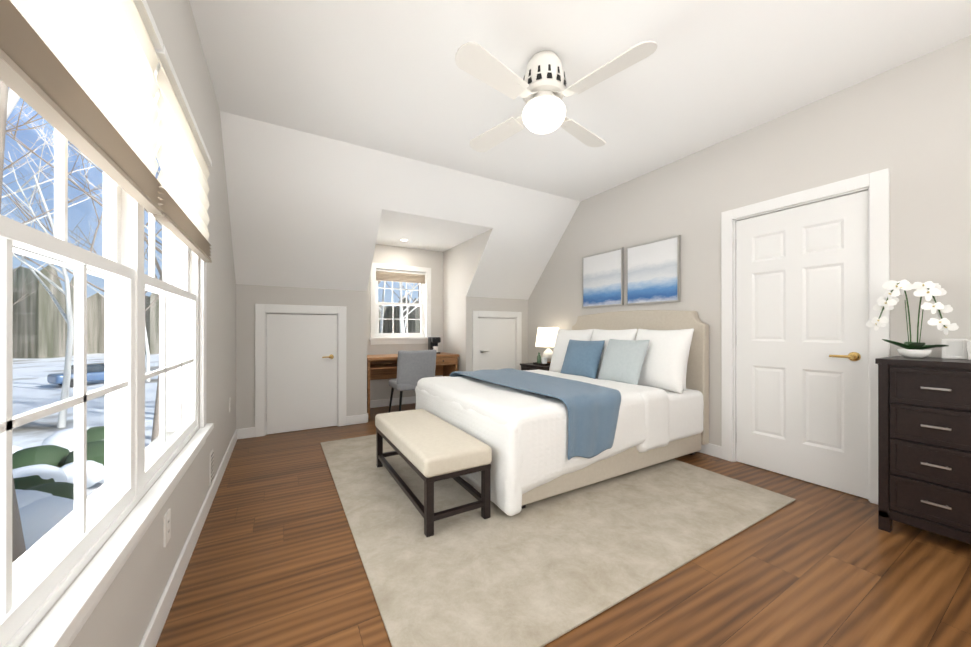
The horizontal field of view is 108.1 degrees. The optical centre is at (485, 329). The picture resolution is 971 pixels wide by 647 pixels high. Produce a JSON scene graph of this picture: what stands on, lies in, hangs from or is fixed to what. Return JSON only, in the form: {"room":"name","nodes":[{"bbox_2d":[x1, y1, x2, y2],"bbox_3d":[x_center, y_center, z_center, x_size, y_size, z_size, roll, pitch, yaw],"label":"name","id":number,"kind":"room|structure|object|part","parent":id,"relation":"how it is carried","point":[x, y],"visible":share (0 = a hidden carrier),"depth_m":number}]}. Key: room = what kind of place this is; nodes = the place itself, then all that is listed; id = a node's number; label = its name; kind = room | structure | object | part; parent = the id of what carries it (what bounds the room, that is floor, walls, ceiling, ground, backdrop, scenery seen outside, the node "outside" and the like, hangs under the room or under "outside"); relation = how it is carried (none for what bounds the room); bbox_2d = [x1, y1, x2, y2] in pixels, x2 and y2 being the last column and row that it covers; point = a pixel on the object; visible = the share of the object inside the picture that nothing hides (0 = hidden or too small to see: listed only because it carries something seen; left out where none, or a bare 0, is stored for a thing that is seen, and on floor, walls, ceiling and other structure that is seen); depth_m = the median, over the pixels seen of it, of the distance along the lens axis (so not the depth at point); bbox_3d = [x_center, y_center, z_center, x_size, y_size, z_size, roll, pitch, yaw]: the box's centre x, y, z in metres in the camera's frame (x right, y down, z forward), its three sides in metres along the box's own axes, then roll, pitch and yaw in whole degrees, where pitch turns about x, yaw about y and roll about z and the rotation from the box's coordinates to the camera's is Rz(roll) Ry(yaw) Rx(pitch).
{"room":"bedroom","nodes":[
{"label":"bedroom","id":0,"kind":"room"},
{"bbox_2d":[12,0,235,646],"bbox_3d":[-1.185,-0.257,1.097,0.160,2.750,5.975,0,0,-30],"label":"wall","id":1,"kind":"structure","parent":0,"point":[122,613],"depth_m":1.82},
{"bbox_2d":[0,64,213,646],"bbox_3d":[-1.140,-0.163,1.150,0.128,1.648,2.110,0,0,-30],"label":"window","id":2,"kind":"structure","parent":1,"relation":"in","point":[131,478],"depth_m":0.93},
{"bbox_2d":[0,0,211,262],"bbox_3d":[-1.096,-0.672,1.176,0.031,0.580,1.930,0,0,-30],"label":"window blind","id":3,"kind":"object","parent":2,"relation":"attached to","point":[79,75],"visible":1,"depth_m":0.88},
{"bbox_2d":[163,508,170,547],"bbox_3d":[-1.265,0.788,1.400,0.008,0.118,0.075,0,0,-30],"label":"electrical outlet","id":4,"kind":"object","parent":1,"relation":"attached to","point":[167,528],"visible":1,"depth_m":1.39},
{"bbox_2d":[139,429,238,646],"bbox_3d":[-1.584,1.066,1.957,0.018,0.105,3.765,0,0,-30],"label":"baseboard","id":5,"kind":"structure","parent":1,"relation":"attached to","point":[151,636],"depth_m":1.57},
{"bbox_2d":[209,449,212,485],"bbox_3d":[-1.789,0.899,2.299,0.008,0.200,0.110,0,0,-30],"label":"air vent","id":6,"kind":"object","parent":1,"relation":"in","point":[210,467],"visible":1,"depth_m":2.27},
{"bbox_2d":[367,244,386,400],"bbox_3d":[-1.515,-0.080,4.289,0.102,2.400,1.717,0,0,-30],"label":"wall","id":7,"kind":"structure","parent":0,"point":[378,388],"depth_m":5.07},
{"bbox_2d":[359,413,367,422],"bbox_3d":[-1.605,1.068,4.558,0.020,0.105,0.779,0,0,-30],"label":"baseboard","id":8,"kind":"structure","parent":7,"relation":"attached to","point":[364,417],"depth_m":4.20},
{"bbox_2d":[236,284,527,428],"bbox_3d":[-0.981,0.331,4.581,3.700,1.580,0.160,0,0,-30],"label":"wall","id":9,"kind":"structure","parent":0,"point":[353,302],"depth_m":4.08},
{"bbox_2d":[255,304,345,436],"bbox_3d":[-2.048,0.428,3.949,0.890,1.385,0.178,0,0,-30],"label":"door frame","id":10,"kind":"structure","parent":9,"relation":"attached to","point":[261,310],"depth_m":3.77},
{"bbox_2d":[266,314,336,434],"bbox_3d":[-2.014,0.475,3.886,0.698,1.278,0.085,0,0,-30],"label":"door","id":11,"kind":"structure","parent":9,"relation":"in","point":[301,371],"depth_m":3.88},
{"bbox_2d":[478,318,515,369],"bbox_3d":[0.180,0.476,5.164,0.648,1.278,0.085,0,0,-30],"label":"door","id":12,"kind":"structure","parent":9,"relation":"in","point":[496,343],"depth_m":5.17},
{"bbox_2d":[472,311,521,370],"bbox_3d":[0.142,0.429,5.224,0.840,1.385,0.178,0,0,-30],"label":"door frame","id":13,"kind":"structure","parent":9,"relation":"attached to","point":[475,314],"depth_m":5.15},
{"bbox_2d":[220,111,579,299],"bbox_3d":[-0.698,-1.045,4.096,4.020,1.170,1.245,0,0,-30],"label":"ceiling","id":14,"kind":"structure","parent":0,"point":[306,210],"depth_m":3.55},
{"bbox_2d":[387,245,442,398],"bbox_3d":[-1.290,-0.054,5.321,1.290,2.350,0.160,0,0,-30],"label":"wall","id":15,"kind":"structure","parent":0,"point":[396,255],"depth_m":5.44},
{"bbox_2d":[370,396,415,407],"bbox_3d":[-1.245,1.069,5.246,1.331,0.105,0.014,0,0,-30],"label":"baseboard","id":16,"kind":"structure","parent":15,"relation":"attached to","point":[405,400],"depth_m":5.17},
{"bbox_2d":[369,262,430,344],"bbox_3d":[-1.274,-0.367,5.299,0.955,1.173,0.185,0,0,-30],"label":"dormer window","id":17,"kind":"structure","parent":15,"relation":"in","point":[394,276],"depth_m":5.27},
{"bbox_2d":[376,213,485,251],"bbox_3d":[-0.940,-1.279,4.726,1.535,0.100,1.542,0,0,-30],"label":"ceiling","id":18,"kind":"structure","parent":0,"point":[393,230],"depth_m":4.52},
{"bbox_2d":[443,228,492,370],"bbox_3d":[-0.277,-0.079,5.010,0.102,2.400,1.717,0,0,-30],"label":"wall","id":19,"kind":"structure","parent":0,"point":[453,270],"depth_m":5.10},
{"bbox_2d":[156,403,970,646],"bbox_3d":[0.282,1.169,2.411,4.020,0.100,6.770,0,0,-30],"label":"floor","id":20,"kind":"structure","parent":0,"point":[275,560],"depth_m":1.57},
{"bbox_2d":[388,349,436,412],"bbox_3d":[-0.914,0.685,4.426,0.487,0.872,0.533,0,0,-30],"label":"chair","id":21,"kind":"object","parent":20,"relation":"on","point":[414,368],"visible":0.79,"depth_m":4.20},
{"bbox_2d":[367,352,458,418],"bbox_3d":[-1.052,0.738,4.915,1.265,0.764,0.520,0,0,-30],"label":"desk","id":22,"kind":"object","parent":20,"relation":"on","point":[383,366],"visible":0.38,"depth_m":4.91},
{"bbox_2d":[428,337,440,353],"bbox_3d":[-0.759,0.236,5.213,0.120,0.239,0.220,0,0,-30],"label":"coffee maker","id":23,"kind":"object","parent":22,"relation":"on","point":[433,342],"visible":0.79,"depth_m":5.15},
{"bbox_2d":[520,363,549,370],"bbox_3d":[0.785,0.786,4.689,0.489,0.642,0.504,0,0,-30],"label":"nightstand","id":24,"kind":"object","parent":20,"relation":"on","point":[527,366],"visible":0.1,"depth_m":4.57},
{"bbox_2d":[533,352,549,365],"bbox_3d":[0.753,0.384,4.584,0.160,0.162,0.220,0,0,-30],"label":"tray","id":25,"kind":"object","parent":24,"relation":"on","point":[541,361],"visible":0.98,"depth_m":4.56},
{"bbox_2d":[535,327,558,362],"bbox_3d":[0.845,0.220,4.724,0.350,0.489,0.350,0,0,-30],"label":"lamp","id":26,"kind":"object","parent":24,"relation":"on","point":[546,336],"visible":0.67,"depth_m":4.60},
{"bbox_2d":[321,434,794,646],"bbox_3d":[0.203,1.113,2.874,2.570,0.012,2.830,0,0,-30],"label":"rug","id":27,"kind":"object","parent":20,"relation":"on","point":[542,572],"visible":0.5,"depth_m":1.82},
{"bbox_2d":[375,409,491,536],"bbox_3d":[-0.426,0.889,2.456,0.420,0.433,1.160,0,0,-30],"label":"bench","id":28,"kind":"object","parent":27,"relation":"on","point":[429,448],"visible":1,"depth_m":2.06},
{"bbox_2d":[415,310,708,515],"bbox_3d":[0.653,0.453,3.264,2.185,1.306,1.724,0,0,-30],"label":"bed","id":29,"kind":"object","parent":27,"relation":"on","point":[607,395],"visible":0.94,"depth_m":2.68},
{"bbox_2d":[875,356,970,543],"bbox_3d":[2.568,0.640,1.700,0.436,0.954,0.860,0,0,-30],"label":"dresser","id":30,"kind":"object","parent":20,"relation":"on","point":[924,443],"visible":1,"depth_m":1.82},
{"bbox_2d":[866,279,958,357],"bbox_3d":[2.418,-0.063,2.007,0.248,0.451,0.338,0,0,-30],"label":"orchid","id":31,"kind":"object","parent":30,"relation":"on","point":[929,290],"visible":1,"depth_m":1.97},
{"bbox_2d":[942,338,970,359],"bbox_3d":[2.588,0.106,1.886,0.128,0.112,0.176,0,0,-30],"label":"photo frames","id":32,"kind":"object","parent":30,"relation":"on","point":[958,349],"visible":1,"depth_m":1.91},
{"bbox_2d":[189,0,970,201],"bbox_3d":[0.801,-1.682,1.523,4.020,0.100,4.710,0,0,-30],"label":"ceiling","id":33,"kind":"structure","parent":0,"point":[389,76],"depth_m":2.19},
{"bbox_2d":[455,40,656,151],"bbox_3d":[0.352,-1.474,2.124,0.973,0.313,0.973,0,0,2],"label":"ceiling fan","id":34,"kind":"object","parent":33,"relation":"hanging from","point":[544,75],"visible":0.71,"depth_m":1.99},
{"bbox_2d":[522,96,565,133],"bbox_3d":[0.352,-1.266,2.124,0.260,0.130,0.260,0,0,-30],"label":"dome","id":35,"kind":"object","parent":34,"relation":"attached to","point":[544,115],"visible":1,"depth_m":2.05},
{"bbox_2d":[528,35,970,461],"bbox_3d":[2.150,-0.256,3.040,0.160,2.750,5.975,0,0,-30],"label":"wall","id":36,"kind":"structure","parent":0,"point":[908,124],"depth_m":2.48},
{"bbox_2d":[582,247,623,307],"bbox_3d":[1.378,-0.590,4.176,0.028,0.640,0.605,0,0,-30],"label":"art","id":37,"kind":"object","parent":36,"relation":"attached to","point":[602,279],"visible":1,"depth_m":4.14},
{"bbox_2d":[626,235,680,304],"bbox_3d":[1.704,-0.583,3.615,0.028,0.635,0.598,0,0,-30],"label":"art","id":38,"kind":"object","parent":36,"relation":"attached to","point":[653,271],"visible":0.98,"depth_m":3.58},
{"bbox_2d":[697,443,721,458],"bbox_3d":[1.347,1.068,4.241,0.018,0.105,2.770,0,0,-30],"label":"baseboard","id":39,"kind":"structure","parent":36,"relation":"attached to","point":[714,450],"depth_m":3.11},
{"bbox_2d":[735,190,867,498],"bbox_3d":[2.298,0.101,2.635,0.098,2.025,0.780,0,0,-30],"label":"door","id":40,"kind":"structure","parent":36,"relation":"in","point":[802,343],"depth_m":2.58},
{"bbox_3d":[2.117,0.098,2.975,0.007,1.720,0.010,0,0,-30],"label":"right door hinges","id":41,"kind":"part","parent":40,"relation":"part of"},
{"bbox_2d":[721,168,889,504],"bbox_3d":[2.358,0.054,2.666,0.178,2.130,0.970,0,0,-30],"label":"door frame","id":42,"kind":"structure","parent":36,"relation":"attached to","point":[876,184],"depth_m":2.35},
{"label":"outside","id":43,"kind":"structure","parent":0,"visible":0},
{"bbox_2d":[12,353,158,497],"bbox_3d":[-40.559,4.373,68.858,240.000,0.500,280.000,0,0,-30],"label":"snowfield","id":44,"kind":"structure","parent":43,"point":[43,383],"depth_m":20.78},
{"bbox_2d":[47,363,104,386],"bbox_3d":[-29.107,3.328,26.346,2.040,1.500,4.400,0,0,25],"label":"car","id":45,"kind":"object","parent":44,"relation":"on","point":[92,372],"depth_m":25.45},
{"bbox_2d":[0,80,420,562],"bbox_3d":[-15.138,-6.418,26.229,66.162,20.997,59.413,0,0,-30],"label":"trees","id":46,"kind":"object","parent":44,"relation":"on","point":[60,475],"depth_m":8.64},
{"bbox_2d":[13,263,420,358],"bbox_3d":[-23.654,-2.893,37.292,139.040,13.961,93.567,0,0,-30],"label":"fence","id":47,"kind":"object","parent":44,"relation":"on","point":[43,302],"depth_m":50.54}
]}

